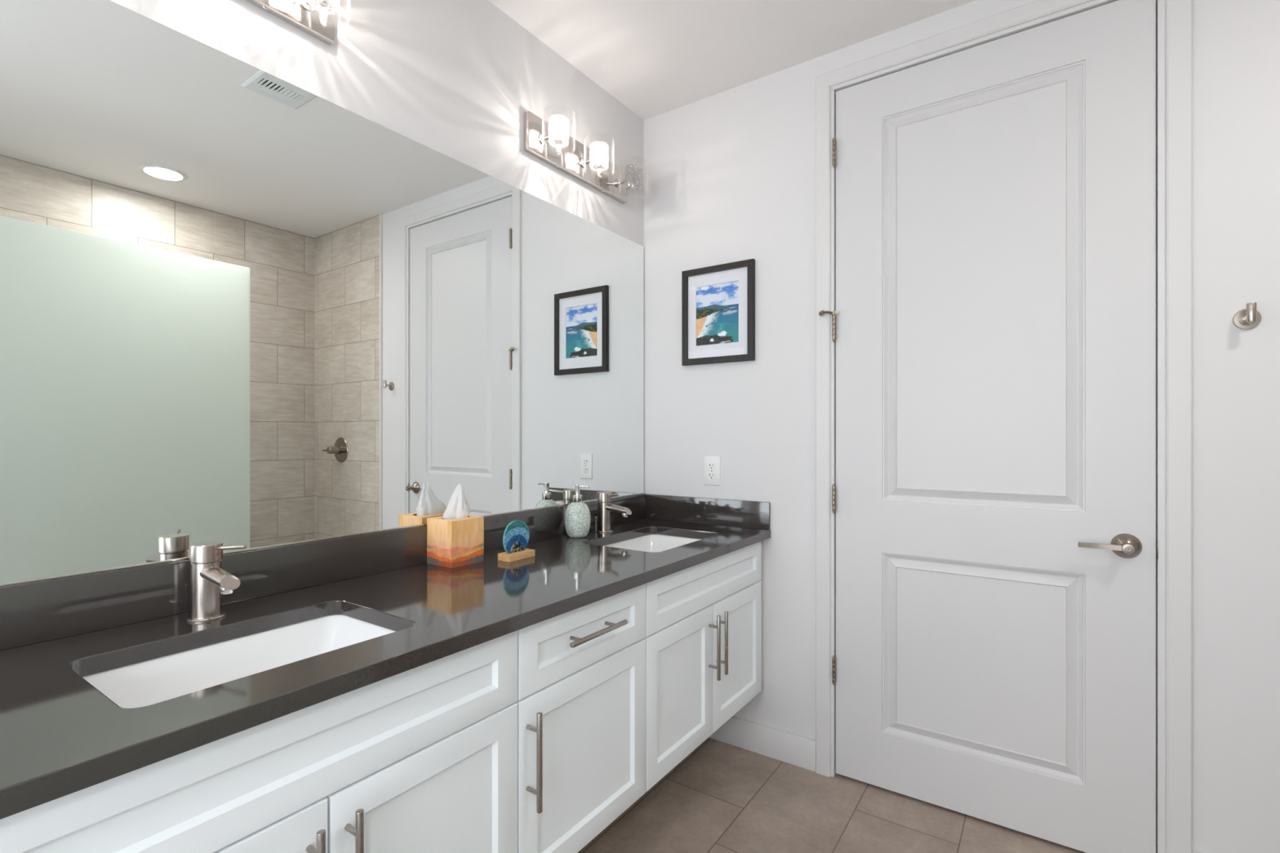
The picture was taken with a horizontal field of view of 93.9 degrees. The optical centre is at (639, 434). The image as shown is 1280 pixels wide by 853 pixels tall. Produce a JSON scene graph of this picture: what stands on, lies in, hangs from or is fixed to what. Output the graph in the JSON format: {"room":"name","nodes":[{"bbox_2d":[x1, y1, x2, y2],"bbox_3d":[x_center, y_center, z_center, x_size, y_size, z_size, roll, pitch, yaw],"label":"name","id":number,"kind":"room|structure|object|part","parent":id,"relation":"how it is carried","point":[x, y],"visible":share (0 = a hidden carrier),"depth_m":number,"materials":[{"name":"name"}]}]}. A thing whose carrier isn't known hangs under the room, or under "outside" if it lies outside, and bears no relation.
{"room":"bathroom","nodes":[
{"label":"bathroom","id":0,"kind":"room"},
{"bbox_2d":[111,0,644,246],"bbox_3d":[-0.983,-0.075,1.248,0.120,2.580,3.590,0,0,35],"label":"wall","id":1,"kind":"structure","parent":0,"point":[458,79],"depth_m":1.76,"materials":[{"name":"white paint"}]},
{"bbox_2d":[0,630,517,852],"bbox_3d":[-0.678,0.674,1.042,0.588,0.570,0.780,0,0,35],"label":"vanity cabinet","id":2,"kind":"object","parent":1,"relation":"attached to","point":[423,758],"visible":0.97,"depth_m":0.92,"materials":[{"name":"white paint"}]},
{"bbox_3d":[-0.586,0.753,0.744,0.018,0.412,0.389,0,0,35],"label":"cabinet door","id":3,"kind":"part","parent":2,"relation":"part of","materials":[{"name":"white paint"}]},
{"bbox_3d":[-0.468,0.669,0.864,0.040,0.202,0.012,0,0,35],"label":"bar pull","id":4,"kind":"part","parent":2,"relation":"part of","materials":[{"name":"silver metal"}]},
{"bbox_3d":[-0.435,0.669,0.912,0.040,0.202,0.012,0,0,35],"label":"bar pull","id":5,"kind":"part","parent":2,"relation":"part of","materials":[{"name":"silver metal"}]},
{"bbox_3d":[-0.365,0.753,1.065,0.018,0.412,0.383,0,0,35],"label":"cabinet door","id":6,"kind":"part","parent":2,"relation":"part of","materials":[{"name":"white paint"}]},
{"bbox_2d":[245,0,350,44],"bbox_3d":[-0.858,-1.015,1.189,0.153,0.128,0.568,0,0,35],"label":"vanity light","id":7,"kind":"object","parent":1,"relation":"attached to","point":[316,18],"visible":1,"depth_m":1.39,"materials":[{"name":"silver metal"}]},
{"bbox_3d":[-0.760,-1.010,1.384,0.046,0.038,0.038,0,0,35],"label":"arm","id":8,"kind":"part","parent":7,"relation":"part of","materials":[{"name":"silver metal"}]},
{"bbox_2d":[318,0,328,6],"bbox_3d":[-0.717,-0.983,1.355,0.019,0.014,0.019,0,0,35],"label":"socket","id":9,"kind":"object","parent":7,"relation":"attached to","point":[322,2],"depth_m":1.35,"materials":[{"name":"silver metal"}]},
{"bbox_3d":[-0.717,-1.016,1.355,0.110,0.116,0.110,0,0,35],"label":"lamp shade","id":10,"kind":"part","parent":7,"relation":"part of","materials":[{"name":"clear glass"}]},
{"bbox_3d":[-0.717,-1.016,1.355,0.070,0.078,0.069,0,0,35],"label":"lamp shade","id":11,"kind":"part","parent":7,"relation":"part of","materials":[{"name":"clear glass"}]},
{"bbox_2d":[0,0,644,586],"bbox_3d":[-0.583,-0.280,1.714,0.010,1.068,2.112,0,0,35],"label":"wall mirror","id":12,"kind":"object","parent":1,"relation":"attached to","point":[239,304],"visible":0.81,"depth_m":1.32,"materials":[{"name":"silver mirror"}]},
{"bbox_2d":[0,493,645,650],"bbox_3d":[-0.581,0.306,1.710,0.018,0.104,2.108,0,0,35],"label":"backsplash","id":13,"kind":"structure","parent":1,"relation":"attached to","point":[38,611],"depth_m":1.28,"materials":[{"name":"stone"}]},
{"bbox_2d":[515,583,645,852],"bbox_3d":[-0.324,0.674,1.556,0.588,0.570,0.466,0,0,35],"label":"vanity cabinet","id":14,"kind":"object","parent":1,"relation":"attached to","point":[581,701],"visible":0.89,"depth_m":1.39,"materials":[{"name":"white paint"}]},
{"bbox_3d":[-0.217,0.669,1.229,0.040,0.202,0.012,0,0,35],"label":"bar pull","id":15,"kind":"part","parent":14,"relation":"part of","materials":[{"name":"silver metal"}]},
{"bbox_3d":[-0.123,0.469,1.417,0.018,0.148,0.462,0,0,35],"label":"drawer","id":16,"kind":"part","parent":14,"relation":"part of","materials":[{"name":"white paint"}]},
{"bbox_3d":[-0.103,0.459,1.393,0.040,0.012,0.202,0,0,35],"label":"bar pull","id":17,"kind":"part","parent":14,"relation":"part of","materials":[{"name":"silver metal"}]},
{"bbox_2d":[523,106,645,204],"bbox_3d":[-0.167,-1.015,2.192,0.153,0.128,0.568,0,0,35],"label":"vanity light","id":18,"kind":"object","parent":1,"relation":"attached to","point":[543,140],"visible":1,"depth_m":2.16,"materials":[{"name":"silver metal"}]},
{"bbox_3d":[-0.314,-1.010,2.031,0.046,0.038,0.038,0,0,35],"label":"arm","id":19,"kind":"part","parent":18,"relation":"part of","materials":[{"name":"silver metal"}]},
{"bbox_2d":[555,137,561,144],"bbox_3d":[-0.272,-0.983,2.002,0.019,0.014,0.019,0,0,35],"label":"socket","id":20,"kind":"object","parent":18,"relation":"attached to","point":[558,140],"depth_m":2.00,"materials":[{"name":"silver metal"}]},
{"bbox_3d":[-0.272,-1.016,2.002,0.110,0.116,0.110,0,0,35],"label":"lamp shade","id":21,"kind":"part","parent":18,"relation":"part of","materials":[{"name":"clear glass"}]},
{"bbox_3d":[-0.272,-1.016,2.002,0.070,0.078,0.069,0,0,35],"label":"lamp shade","id":22,"kind":"part","parent":18,"relation":"part of","materials":[{"name":"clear glass"}]},
{"bbox_3d":[-0.191,-1.010,2.209,0.046,0.038,0.038,0,0,35],"label":"arm","id":23,"kind":"part","parent":18,"relation":"part of","materials":[{"name":"silver metal"}]},
{"bbox_3d":[-0.149,-1.016,2.180,0.110,0.116,0.110,0,0,35],"label":"lamp shade","id":24,"kind":"part","parent":18,"relation":"part of","materials":[{"name":"clear glass"}]},
{"bbox_2d":[596,162,601,168],"bbox_3d":[-0.149,-0.983,2.180,0.019,0.014,0.019,0,0,35],"label":"socket","id":25,"kind":"object","parent":18,"relation":"attached to","point":[598,165],"depth_m":2.17,"materials":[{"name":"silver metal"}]},
{"bbox_3d":[-0.149,-1.016,2.180,0.070,0.078,0.069,0,0,35],"label":"lamp shade","id":26,"kind":"part","parent":18,"relation":"part of","materials":[{"name":"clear glass"}]},
{"bbox_3d":[-0.068,-1.010,2.388,0.046,0.038,0.038,0,0,35],"label":"arm","id":27,"kind":"part","parent":18,"relation":"part of","materials":[{"name":"silver metal"}]},
{"bbox_2d":[631,182,635,188],"bbox_3d":[-0.026,-0.983,2.359,0.019,0.014,0.019,0,0,35],"label":"socket","id":28,"kind":"object","parent":18,"relation":"attached to","point":[633,185],"depth_m":2.35,"materials":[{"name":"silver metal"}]},
{"bbox_3d":[-0.026,-1.016,2.359,0.070,0.078,0.069,0,0,35],"label":"lamp shade","id":29,"kind":"part","parent":18,"relation":"part of","materials":[{"name":"clear glass"}]},
{"bbox_2d":[644,541,762,791],"bbox_3d":[0.039,0.674,2.083,0.588,0.570,0.813,0,0,35],"label":"vanity cabinet","id":30,"kind":"object","parent":1,"relation":"attached to","point":[704,637],"visible":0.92,"depth_m":1.86,"materials":[{"name":"white paint"}]},
{"bbox_2d":[0,518,770,819],"bbox_3d":[-0.343,0.374,1.553,0.576,0.030,2.118,0,0,35],"label":"countertop","id":31,"kind":"structure","parent":30,"relation":"on","point":[60,735],"depth_m":1.02,"materials":[{"name":"stone"}]},
{"bbox_2d":[186,541,246,622],"bbox_3d":[-0.818,0.285,1.157,0.159,0.147,0.064,0,0,26],"label":"faucet","id":32,"kind":"object","parent":31,"relation":"on","point":[209,581],"visible":1,"depth_m":1.15,"materials":[{"name":"silver metal"}]},
{"bbox_3d":[-0.801,0.269,1.140,0.114,0.034,0.035,0,0,35],"label":"spout","id":33,"kind":"part","parent":32,"relation":"part of","materials":[{"name":"silver metal"}]},
{"bbox_3d":[-0.797,0.219,1.163,0.069,0.014,0.008,0,0,12],"label":"lever","id":34,"kind":"part","parent":32,"relation":"part of","materials":[{"name":"silver metal"}]},
{"bbox_2d":[81,614,395,708],"bbox_3d":[-0.662,0.456,1.040,0.340,0.134,0.483,0,0,35],"label":"undermount sink","id":35,"kind":"object","parent":31,"relation":"in","point":[152,682],"visible":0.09,"depth_m":1.13,"materials":[{"name":"white ceramic"}]},
{"bbox_2d":[426,483,484,568],"bbox_3d":[-0.520,0.247,1.687,0.110,0.223,0.110,0,0,35],"label":"tissue box","id":36,"kind":"object","parent":31,"relation":"on","point":[455,539],"visible":1,"depth_m":1.66,"materials":[{"name":"orange"}]},
{"bbox_2d":[497,548,534,562],"bbox_3d":[-0.359,0.349,1.740,0.049,0.020,0.101,0,0,35],"label":"wooden stand","id":37,"kind":"object","parent":31,"relation":"on","point":[526,553],"visible":0.98,"depth_m":1.71,"materials":[{"name":"brown wood"}]},
{"bbox_2d":[502,520,528,553],"bbox_3d":[-0.359,0.300,1.739,0.006,0.104,0.100,0,0,35],"label":"slice","id":38,"kind":"object","parent":37,"relation":"in","point":[516,534],"visible":0.97,"depth_m":1.73,"materials":[{"name":"blue stone"}]},
{"bbox_2d":[564,484,591,537],"bbox_3d":[-0.219,0.266,2.108,0.094,0.184,0.092,0,0,29],"label":"soap dispenser","id":39,"kind":"object","parent":31,"relation":"on","point":[577,517],"visible":1,"depth_m":2.08,"materials":[{"name":"stone"}]},
{"bbox_3d":[-0.196,0.181,2.096,0.042,0.010,0.008,0,0,29],"label":"spout","id":40,"kind":"part","parent":39,"relation":"part of","materials":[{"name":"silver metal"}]},
{"bbox_2d":[595,491,631,533],"bbox_3d":[-0.101,0.285,2.197,0.160,0.147,0.065,0,0,35],"label":"faucet","id":41,"kind":"object","parent":31,"relation":"on","point":[605,508],"visible":1,"depth_m":2.20,"materials":[{"name":"silver metal"}]},
{"bbox_3d":[-0.165,0.332,2.237,0.009,0.054,0.009,0,0,35],"label":"lift rod","id":42,"kind":"part","parent":41,"relation":"part of","materials":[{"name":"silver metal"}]},
{"bbox_3d":[-0.099,0.219,2.174,0.008,0.014,0.069,0,0,-36],"label":"lever","id":43,"kind":"part","parent":41,"relation":"part of","materials":[{"name":"silver metal"}]},
{"bbox_3d":[-0.082,0.269,2.185,0.114,0.034,0.035,0,0,35],"label":"spout","id":44,"kind":"part","parent":41,"relation":"part of","materials":[{"name":"silver metal"}]},
{"bbox_2d":[604,533,700,552],"bbox_3d":[0.049,0.456,2.087,0.348,0.134,0.483,0,0,35],"label":"undermount sink","id":45,"kind":"object","parent":31,"relation":"in","point":[653,543],"visible":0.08,"depth_m":2.30,"materials":[{"name":"white ceramic"}]},
{"bbox_2d":[645,493,770,529],"bbox_3d":[0.252,0.306,2.423,0.580,0.104,0.012,0,0,35],"label":"side splash","id":46,"kind":"object","parent":31,"relation":"on","point":[721,512],"visible":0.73,"depth_m":2.40,"materials":[{"name":"stone"}]},
{"bbox_3d":[0.119,0.753,1.767,0.018,0.412,0.380,0,0,35],"label":"cabinet door","id":47,"kind":"part","parent":30,"relation":"part of","materials":[{"name":"white paint"}]},
{"bbox_3d":[0.236,0.669,1.886,0.040,0.202,0.012,0,0,35],"label":"bar pull","id":48,"kind":"part","parent":30,"relation":"part of","materials":[{"name":"silver metal"}]},
{"bbox_3d":[0.266,0.669,1.930,0.040,0.202,0.012,0,0,35],"label":"bar pull","id":49,"kind":"part","parent":30,"relation":"part of","materials":[{"name":"silver metal"}]},
{"bbox_3d":[0.338,0.753,2.086,0.018,0.412,0.386,0,0,35],"label":"cabinet door","id":50,"kind":"part","parent":30,"relation":"part of","materials":[{"name":"white paint"}]},
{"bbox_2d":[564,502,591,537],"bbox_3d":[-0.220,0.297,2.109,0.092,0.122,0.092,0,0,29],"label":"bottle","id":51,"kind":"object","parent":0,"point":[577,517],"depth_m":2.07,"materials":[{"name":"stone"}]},
{"bbox_2d":[488,0,975,119],"bbox_3d":[0.204,-1.415,0.430,3.002,0.100,3.590,0,0,35],"label":"ceiling","id":52,"kind":"structure","parent":0,"point":[655,57],"depth_m":2.03,"materials":[{"name":"white paint"}]},
{"bbox_2d":[577,737,1085,852],"bbox_3d":[0.204,1.265,0.430,3.002,0.100,3.590,0,0,35],"label":"floor","id":53,"kind":"structure","parent":0,"point":[722,797],"depth_m":1.89,"materials":[{"name":"tile"}]},
{"bbox_2d":[644,0,1279,852],"bbox_3d":[1.237,-0.075,1.825,2.882,2.580,0.120,0,0,35],"label":"wall","id":54,"kind":"structure","parent":0,"point":[730,175],"depth_m":1.95,"materials":[{"name":"white paint"}]},
{"bbox_2d":[704,456,719,485],"bbox_3d":[0.289,0.144,2.401,0.071,0.117,0.008,0,0,35],"label":"wall outlet","id":55,"kind":"object","parent":54,"relation":"attached to","point":[712,464],"visible":1,"depth_m":2.40,"materials":[{"name":"white plastic"}]},
{"bbox_2d":[707,472,715,479],"bbox_3d":[0.287,0.164,2.399,0.034,0.028,0.003,0,0,35],"label":"receptacle","id":56,"kind":"object","parent":55,"relation":"attached to","point":[710,475],"depth_m":2.40,"materials":[{"name":"grey plastic"}]},
{"bbox_2d":[707,462,715,469],"bbox_3d":[0.287,0.125,2.399,0.034,0.028,0.003,0,0,35],"label":"receptacle","id":57,"kind":"object","parent":55,"relation":"attached to","point":[710,465],"depth_m":2.40,"materials":[{"name":"grey plastic"}]},
{"bbox_2d":[681,258,755,365],"bbox_3d":[0.307,-0.480,2.380,0.316,0.388,0.020,0,0,35],"label":"picture frame","id":58,"kind":"object","parent":54,"relation":"attached to","point":[718,301],"visible":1,"depth_m":2.38,"materials":[{"name":"black wood"}]},
{"bbox_2d":[696,280,738,346],"bbox_3d":[0.307,-0.482,2.384,0.195,0.244,0.001,0,0,35],"label":"art print","id":59,"kind":"object","parent":58,"relation":"attached to","point":[717,304],"depth_m":2.38},
{"bbox_2d":[708,715,815,772],"bbox_3d":[0.324,1.160,2.373,0.757,0.110,0.014,0,0,35],"label":"baseboard","id":60,"kind":"structure","parent":54,"relation":"attached to","point":[794,749],"depth_m":2.25,"materials":[{"name":"white paint"}]},
{"bbox_2d":[818,0,1158,852],"bbox_3d":[1.028,-0.010,1.885,0.920,2.424,0.103,0,0,35],"label":"door","id":61,"kind":"structure","parent":54,"relation":"in","point":[993,322],"depth_m":1.84,"materials":[{"name":"white paint"}]},
{"bbox_3d":[1.290,0.310,1.656,0.124,0.028,0.019,0,0,35],"label":"lever","id":62,"kind":"part","parent":61,"relation":"part of","materials":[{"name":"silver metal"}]},
{"bbox_2d":[831,0,1165,852],"bbox_3d":[1.086,-0.012,1.925,0.902,2.454,0.128,0,0,35],"label":"trim","id":63,"kind":"structure","parent":54,"relation":"attached to","point":[1160,4],"depth_m":1.64,"materials":[{"name":"white paint"}]},
{"bbox_2d":[815,0,1191,852],"bbox_3d":[1.050,-0.038,1.872,1.006,2.506,0.016,0,0,35],"label":"trim","id":64,"kind":"structure","parent":54,"relation":"attached to","point":[1178,12],"depth_m":1.60,"materials":[{"name":"white paint"}]},
{"bbox_2d":[1232,302,1262,329],"bbox_3d":[1.540,-0.300,1.510,0.052,0.059,0.055,0,0,35],"label":"robe hook","id":65,"kind":"object","parent":54,"relation":"attached to","point":[1249,317],"visible":1,"depth_m":1.52,"materials":[{"name":"silver metal"}]}
]}

